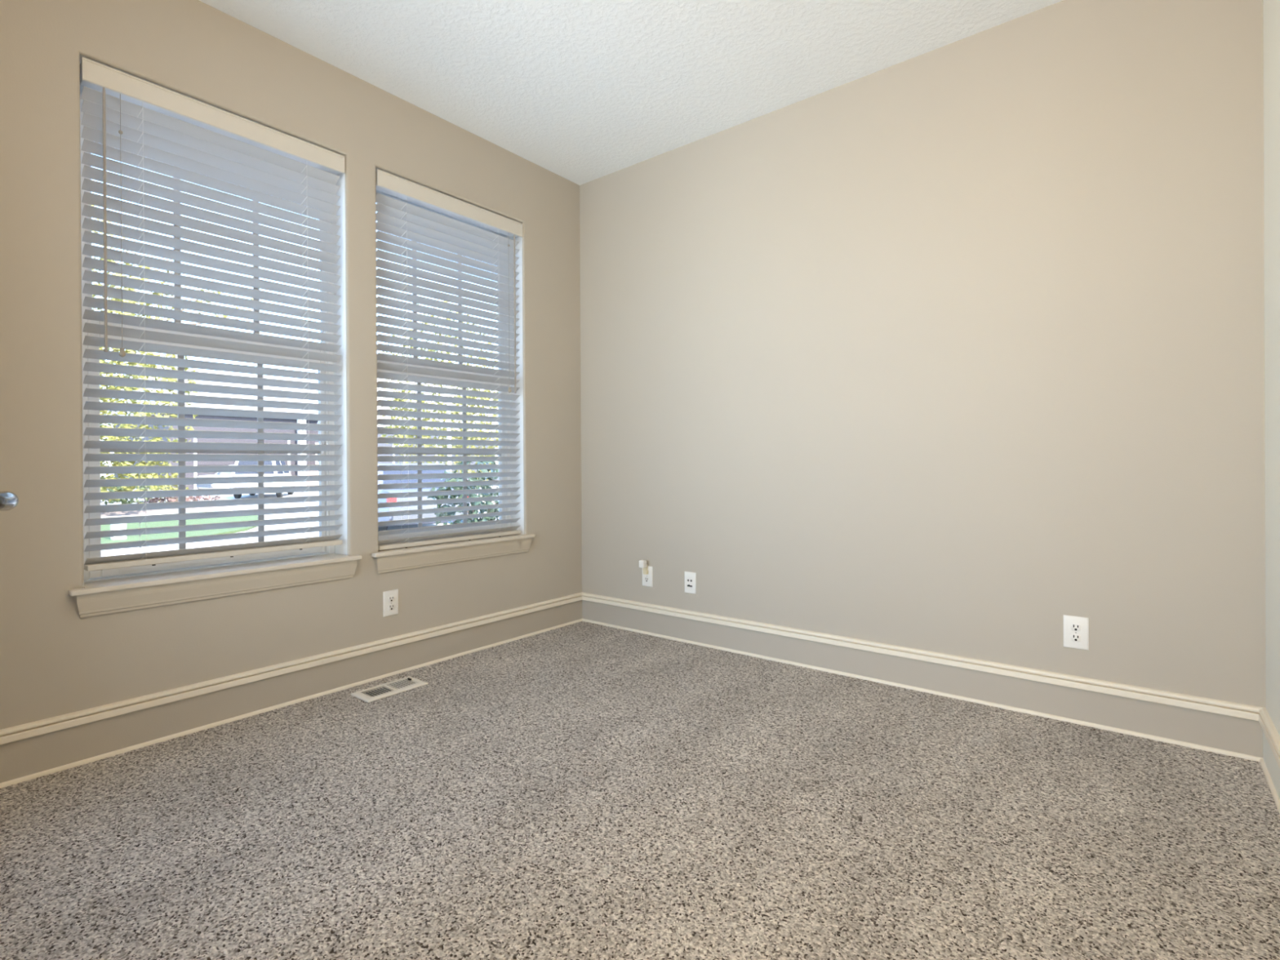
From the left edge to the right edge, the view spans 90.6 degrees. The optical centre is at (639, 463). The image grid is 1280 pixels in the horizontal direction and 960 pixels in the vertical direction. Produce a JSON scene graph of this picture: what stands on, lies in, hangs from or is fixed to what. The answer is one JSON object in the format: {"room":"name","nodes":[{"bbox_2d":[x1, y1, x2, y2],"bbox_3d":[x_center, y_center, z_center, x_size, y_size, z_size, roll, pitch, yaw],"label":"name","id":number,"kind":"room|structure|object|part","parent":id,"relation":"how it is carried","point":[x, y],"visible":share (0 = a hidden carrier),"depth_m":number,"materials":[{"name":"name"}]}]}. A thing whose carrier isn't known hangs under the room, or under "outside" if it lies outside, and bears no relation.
{"room":"empty bedroom","nodes":[
{"label":"empty bedroom","id":0,"kind":"room"},
{"bbox_2d":[0,491,18,511],"bbox_3d":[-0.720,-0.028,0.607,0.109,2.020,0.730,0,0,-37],"label":"door knob","id":1,"kind":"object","parent":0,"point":[9,500],"depth_m":0.82,"materials":[{"name":"silver metal"}]},
{"bbox_2d":[0,0,582,729],"bbox_3d":[-1.391,-0.376,2.875,0.200,2.740,3.320,0,0,38],"label":"wall","id":2,"kind":"structure","parent":0,"point":[55,661],"depth_m":2.44,"materials":[{"name":"paint"}]},
{"bbox_2d":[68,85,361,617],"bbox_3d":[-1.649,-0.432,2.523,0.245,1.889,0.983,0,0,38],"label":"window","id":3,"kind":"structure","parent":2,"relation":"in","point":[116,590],"depth_m":2.43,"materials":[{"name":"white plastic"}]},
{"bbox_3d":[-1.730,-0.892,2.588,0.028,0.897,0.857,0,0,38],"label":"sash","id":4,"kind":"part","parent":3,"relation":"part of","materials":[{"name":"white plastic"}]},
{"bbox_3d":[-1.699,-0.056,2.567,0.034,0.920,0.827,0,0,38],"label":"sash","id":5,"kind":"part","parent":3,"relation":"part of","materials":[{"name":"white plastic"}]},
{"bbox_2d":[80,56,345,571],"bbox_3d":[-1.609,-0.501,2.491,0.068,1.733,0.890,0,0,38],"label":"window blind","id":6,"kind":"object","parent":3,"relation":"attached to","point":[129,119],"visible":1,"depth_m":2.42,"materials":[{"name":"grey plastic"}]},
{"bbox_3d":[-1.806,-0.849,2.206,0.003,0.907,0.002,0,0,38],"label":"lift cord","id":7,"kind":"part","parent":6,"relation":"part of","materials":[{"name":"white fabric"}]},
{"bbox_3d":[-1.790,-0.474,2.273,0.051,1.642,0.003,0,0,28],"label":"ladder cord","id":8,"kind":"part","parent":6,"relation":"part of","materials":[{"name":"white fabric"}]},
{"bbox_3d":[-1.613,0.351,2.495,0.052,0.020,0.871,0,0,38],"label":"rail","id":9,"kind":"part","parent":6,"relation":"part of","materials":[{"name":"white plastic"}]},
{"bbox_3d":[-1.438,-0.477,2.716,0.051,1.642,0.003,0,0,28],"label":"ladder cord","id":10,"kind":"part","parent":6,"relation":"part of","materials":[{"name":"white fabric"}]},
{"bbox_3d":[-1.613,0.421,2.501,0.168,0.018,0.983,0,0,38],"label":"sill","id":11,"kind":"part","parent":3,"relation":"part of","materials":[{"name":"beige paint"}]},
{"bbox_2d":[0,592,582,788],"bbox_3d":[-1.307,0.907,2.797,0.020,0.180,3.050,0,0,38],"label":"baseboard","id":12,"kind":"structure","parent":2,"relation":"attached to","point":[32,750],"depth_m":2.48,"materials":[{"name":"paint"}]},
{"bbox_2d":[382,589,398,617],"bbox_3d":[-1.170,0.654,2.979,0.009,0.117,0.075,0,0,38],"label":"wall outlet","id":13,"kind":"object","parent":2,"relation":"attached to","point":[390,598],"visible":1,"depth_m":2.97,"materials":[{"name":"white plastic"}]},
{"bbox_2d":[388,604,394,610],"bbox_3d":[-1.168,0.674,2.978,0.003,0.027,0.031,0,0,38],"label":"receptacle","id":14,"kind":"object","parent":13,"relation":"attached to","point":[391,606],"depth_m":2.98,"materials":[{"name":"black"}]},
{"bbox_2d":[388,595,394,602],"bbox_3d":[-1.168,0.635,2.978,0.003,0.027,0.031,0,0,38],"label":"receptacle","id":15,"kind":"object","parent":13,"relation":"attached to","point":[391,598],"depth_m":2.98,"materials":[{"name":"white plastic"}]},
{"bbox_2d":[371,189,534,573],"bbox_3d":[-1.003,-0.437,3.335,0.245,1.889,0.969,0,0,38],"label":"window","id":16,"kind":"structure","parent":2,"relation":"in","point":[428,555],"depth_m":3.31,"materials":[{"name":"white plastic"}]},
{"bbox_3d":[-1.084,-0.898,3.401,0.028,0.897,0.843,0,0,38],"label":"sash","id":17,"kind":"part","parent":16,"relation":"part of","materials":[{"name":"white plastic"}]},
{"bbox_3d":[-1.053,-0.061,3.380,0.034,0.920,0.813,0,0,38],"label":"sash","id":18,"kind":"part","parent":16,"relation":"part of","materials":[{"name":"white plastic"}]},
{"bbox_2d":[375,168,522,550],"bbox_3d":[-0.964,-0.483,3.303,0.068,1.780,0.876,0,0,38],"label":"window blind","id":19,"kind":"object","parent":16,"relation":"attached to","point":[397,218],"visible":0.89,"depth_m":3.25,"materials":[{"name":"grey plastic"}]},
{"bbox_3d":[-1.148,-0.457,3.081,0.051,1.687,0.003,0,0,28],"label":"ladder cord","id":20,"kind":"part","parent":19,"relation":"part of","materials":[{"name":"white fabric"}]},
{"bbox_3d":[-0.967,0.392,3.308,0.052,0.020,0.857,0,0,38],"label":"rail","id":21,"kind":"part","parent":19,"relation":"part of","materials":[{"name":"white plastic"}]},
{"bbox_3d":[-0.800,-0.460,3.518,0.051,1.687,0.003,0,0,28],"label":"ladder cord","id":22,"kind":"part","parent":19,"relation":"part of","materials":[{"name":"white fabric"}]},
{"bbox_3d":[-0.735,-0.867,3.554,0.003,0.890,0.002,0,0,38],"label":"lift cord","id":23,"kind":"part","parent":19,"relation":"part of","materials":[{"name":"white fabric"}]},
{"bbox_3d":[-0.968,0.415,3.313,0.168,0.018,0.969,0,0,38],"label":"sill","id":24,"kind":"part","parent":16,"relation":"part of","materials":[{"name":"beige paint"}]},
{"bbox_2d":[199,0,1062,185],"bbox_3d":[-0.624,-1.822,1.246,3.437,0.150,4.900,0,0,38],"label":"ceiling","id":25,"kind":"structure","parent":0,"point":[583,91],"depth_m":2.71,"materials":[{"name":"white paint"}]},
{"bbox_2d":[0,621,1279,959],"bbox_3d":[-0.607,1.052,1.252,3.437,0.120,4.900,0,0,38],"label":"floor","id":26,"kind":"structure","parent":0,"point":[582,790],"depth_m":1.71,"materials":[{"name":"carpet"}]},
{"bbox_2d":[350,675,427,702],"bbox_3d":[-1.097,0.982,2.784,0.148,0.017,0.280,0,0,38],"label":"floor vent","id":27,"kind":"object","parent":26,"relation":"in","point":[393,687],"visible":1,"depth_m":2.77,"materials":[{"name":"beige metal"}]},
{"bbox_2d":[579,0,1266,707],"bbox_3d":[0.941,-0.390,3.046,3.237,2.740,0.150,0,0,38],"label":"wall","id":28,"kind":"structure","parent":0,"point":[957,348],"depth_m":2.61,"materials":[{"name":"paint"}]},
{"bbox_2d":[642,565,653,586],"bbox_3d":[0.041,0.650,3.667,0.075,0.118,0.009,0,0,38],"label":"wall outlet","id":29,"kind":"object","parent":28,"relation":"attached to","point":[647,580],"visible":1,"depth_m":3.66,"materials":[{"name":"white plastic"}]},
{"bbox_2d":[639,560,648,574],"bbox_3d":[0.020,0.595,3.648,0.038,0.082,0.046,0,0,38],"label":"plug","id":30,"kind":"object","parent":29,"relation":"attached to","point":[642,563],"visible":1,"depth_m":3.64,"materials":[{"name":"beige plastic"}]},
{"bbox_2d":[684,571,696,594],"bbox_3d":[0.275,0.653,3.482,0.075,0.118,0.008,0,0,38],"label":"phone jack plate","id":31,"kind":"object","parent":28,"relation":"attached to","point":[690,578],"visible":1,"depth_m":3.48,"materials":[{"name":"white plastic"}]},
{"bbox_2d":[582,592,1263,761],"bbox_3d":[0.837,0.894,3.029,3.087,0.180,0.020,0,0,38],"label":"baseboard","id":32,"kind":"structure","parent":28,"relation":"attached to","point":[1232,729],"depth_m":2.60,"materials":[{"name":"paint"}]},
{"bbox_2d":[1063,614,1088,650],"bbox_3d":[1.645,0.636,2.392,0.079,0.121,0.009,0,0,38],"label":"wall outlet","id":33,"kind":"object","parent":28,"relation":"attached to","point":[1076,628],"visible":1,"depth_m":2.39,"materials":[{"name":"white plastic"}]},
{"bbox_2d":[1071,634,1080,641],"bbox_3d":[1.644,0.656,2.389,0.031,0.027,0.003,0,0,38],"label":"receptacle","id":34,"kind":"object","parent":33,"relation":"attached to","point":[1074,637],"depth_m":2.39,"materials":[{"name":"white plastic"}]},
{"bbox_2d":[1071,623,1080,631],"bbox_3d":[1.643,0.617,2.389,0.031,0.027,0.003,0,0,38],"label":"receptacle","id":35,"kind":"object","parent":33,"relation":"attached to","point":[1074,627],"depth_m":2.39,"materials":[{"name":"white plastic"}]},
{"bbox_2d":[1262,0,1279,735],"bbox_3d":[0.625,-0.382,0.168,0.150,2.740,4.750,0,0,38],"label":"wall","id":36,"kind":"structure","parent":0,"point":[1271,8],"depth_m":1.96,"materials":[{"name":"paint"}]},
{"bbox_2d":[1258,707,1279,813],"bbox_3d":[1.095,0.897,0.889,0.020,0.180,3.050,0,0,38],"label":"baseboard","id":37,"kind":"structure","parent":36,"relation":"attached to","point":[1269,762],"depth_m":1.92,"materials":[{"name":"paint"}]},
{"bbox_3d":[1.094,0.828,0.888,0.020,0.042,3.050,0,0,38],"label":"cap moulding","id":38,"kind":"part","parent":37,"relation":"part of","materials":[{"name":"paint"}]},
{"bbox_3d":[1.096,0.978,0.888,0.017,0.018,3.050,0,0,38],"label":"shoe moulding","id":39,"kind":"part","parent":37,"relation":"part of","materials":[{"name":"paint"}]},
{"label":"outside","id":40,"kind":"structure","parent":0,"visible":0},
{"bbox_2d":[100,485,498,556],"bbox_3d":[-8.642,1.579,29.741,105.000,0.300,110.000,0,0,38],"label":"ground","id":41,"kind":"structure","parent":40,"point":[287,536],"depth_m":14.87,"materials":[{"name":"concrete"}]},
{"bbox_2d":[100,473,159,504],"bbox_3d":[-18.822,0.831,21.687,2.144,1.558,4.143,0,0,38],"label":"shrub","id":42,"kind":"object","parent":41,"relation":"on","point":[122,500],"visible":0.11,"depth_m":22.27,"materials":[{"name":"green plant"}]},
{"bbox_2d":[100,505,239,516],"bbox_3d":[-15.609,1.420,20.013,3.400,0.140,5.100,0,0,38],"label":"mulch bed","id":43,"kind":"object","parent":41,"relation":"on","point":[217,508],"visible":0.3,"depth_m":19.02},
{"bbox_2d":[136,495,223,503],"bbox_3d":[-14.822,1.206,20.505,1.247,0.481,2.406,0,0,38],"label":"shrub","id":44,"kind":"object","parent":43,"relation":"on","point":[155,500],"visible":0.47,"depth_m":20.27,"materials":[{"name":"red plant"}]},
{"bbox_2d":[153,484,188,502],"bbox_3d":[-16.579,1.098,22.439,1.223,0.832,1.106,0,0,-25],"label":"shrub","id":45,"kind":"object","parent":41,"relation":"on","point":[170,487],"visible":0.17,"depth_m":22.34,"materials":[{"name":"yellow plant"}]},
{"bbox_2d":[91,204,253,502],"bbox_3d":[-15.644,-3.397,17.763,4.963,9.808,8.709,0,0,38],"label":"leafy tree","id":46,"kind":"object","parent":41,"relation":"on","point":[103,489],"visible":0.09,"depth_m":18.21,"materials":[{"name":"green plant"}]},
{"bbox_2d":[101,511,257,543],"bbox_3d":[-11.926,1.457,13.637,8.300,0.050,8.700,0,0,38],"label":"lawn","id":47,"kind":"structure","parent":41,"relation":"on","point":[228,519],"depth_m":14.03,"materials":[{"name":"green plant"}]},
{"bbox_2d":[110,523,126,539],"bbox_3d":[-9.892,1.224,12.019,0.240,0.440,0.240,0,0,38],"label":"post","id":48,"kind":"object","parent":47,"relation":"on","point":[123,526],"visible":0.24,"depth_m":11.95,"materials":[{"name":"white"}]},
{"bbox_2d":[111,364,318,489],"bbox_3d":[-28.257,-2.490,45.624,12.850,8.000,13.300,0,0,38],"label":"house","id":49,"kind":"structure","parent":41,"relation":"on","point":[198,405],"depth_m":41.21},
{"bbox_3d":[-26.806,-0.008,38.196,0.050,3.050,0.150,0,0,38],"label":"garage trim","id":50,"kind":"part","parent":49,"relation":"part of","materials":[{"name":"white"}]},
{"bbox_3d":[-23.477,-0.036,42.384,0.050,3.050,0.150,0,0,38],"label":"garage trim","id":51,"kind":"part","parent":49,"relation":"part of","materials":[{"name":"white"}]},
{"bbox_2d":[196,464,302,488],"bbox_3d":[-20.212,0.764,33.024,1.884,1.450,4.550,0,0,33],"label":"car","id":52,"kind":"object","parent":41,"relation":"on","point":[229,473],"visible":0.16,"depth_m":31.21,"materials":[{"name":"white metal"}]},
{"bbox_2d":[230,461,294,497],"bbox_3d":[-17.085,0.630,28.893,1.884,1.700,4.550,0,0,-20],"label":"car","id":53,"kind":"object","parent":41,"relation":"on","point":[237,463],"visible":0.25,"depth_m":27.03,"materials":[{"name":"white metal"}]},
{"bbox_2d":[317,377,498,485],"bbox_3d":[-12.131,-2.177,42.198,6.360,7.200,15.600,0,0,38],"label":"house","id":54,"kind":"structure","parent":41,"relation":"on","point":[378,380],"depth_m":37.49,"materials":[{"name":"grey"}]},
{"bbox_3d":[-13.509,-0.455,35.577,0.010,1.140,0.570,0,0,38],"label":"pane","id":55,"kind":"part","parent":54,"relation":"part of","materials":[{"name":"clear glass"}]},
{"bbox_2d":[377,463,471,531],"bbox_3d":[-5.288,0.718,14.159,1.884,1.450,4.550,0,0,-34],"label":"car","id":56,"kind":"object","parent":41,"relation":"on","point":[404,472],"visible":0.17,"depth_m":12.37,"materials":[{"name":"silver metal"}]},
{"bbox_2d":[386,497,396,502],"bbox_3d":[-4.691,0.699,11.963,0.166,0.166,0.170,0,0,-34],"label":"tail light","id":57,"kind":"object","parent":56,"relation":"attached to","point":[389,500],"depth_m":11.89,"materials":[{"name":"red plastic"}]},
{"bbox_2d":[377,301,498,480],"bbox_3d":[-6.150,-2.061,20.982,2.724,6.990,5.028,0,0,38],"label":"leafy tree","id":58,"kind":"object","parent":41,"relation":"on","point":[393,353],"visible":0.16,"depth_m":20.45,"materials":[{"name":"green plant"}]},
{"bbox_2d":[427,455,498,525],"bbox_3d":[-2.486,0.651,9.990,1.185,1.581,1.834,0,0,38],"label":"shrub","id":59,"kind":"object","parent":41,"relation":"on","point":[487,486],"visible":0.23,"depth_m":9.63,"materials":[{"name":"green plant"}]}
]}

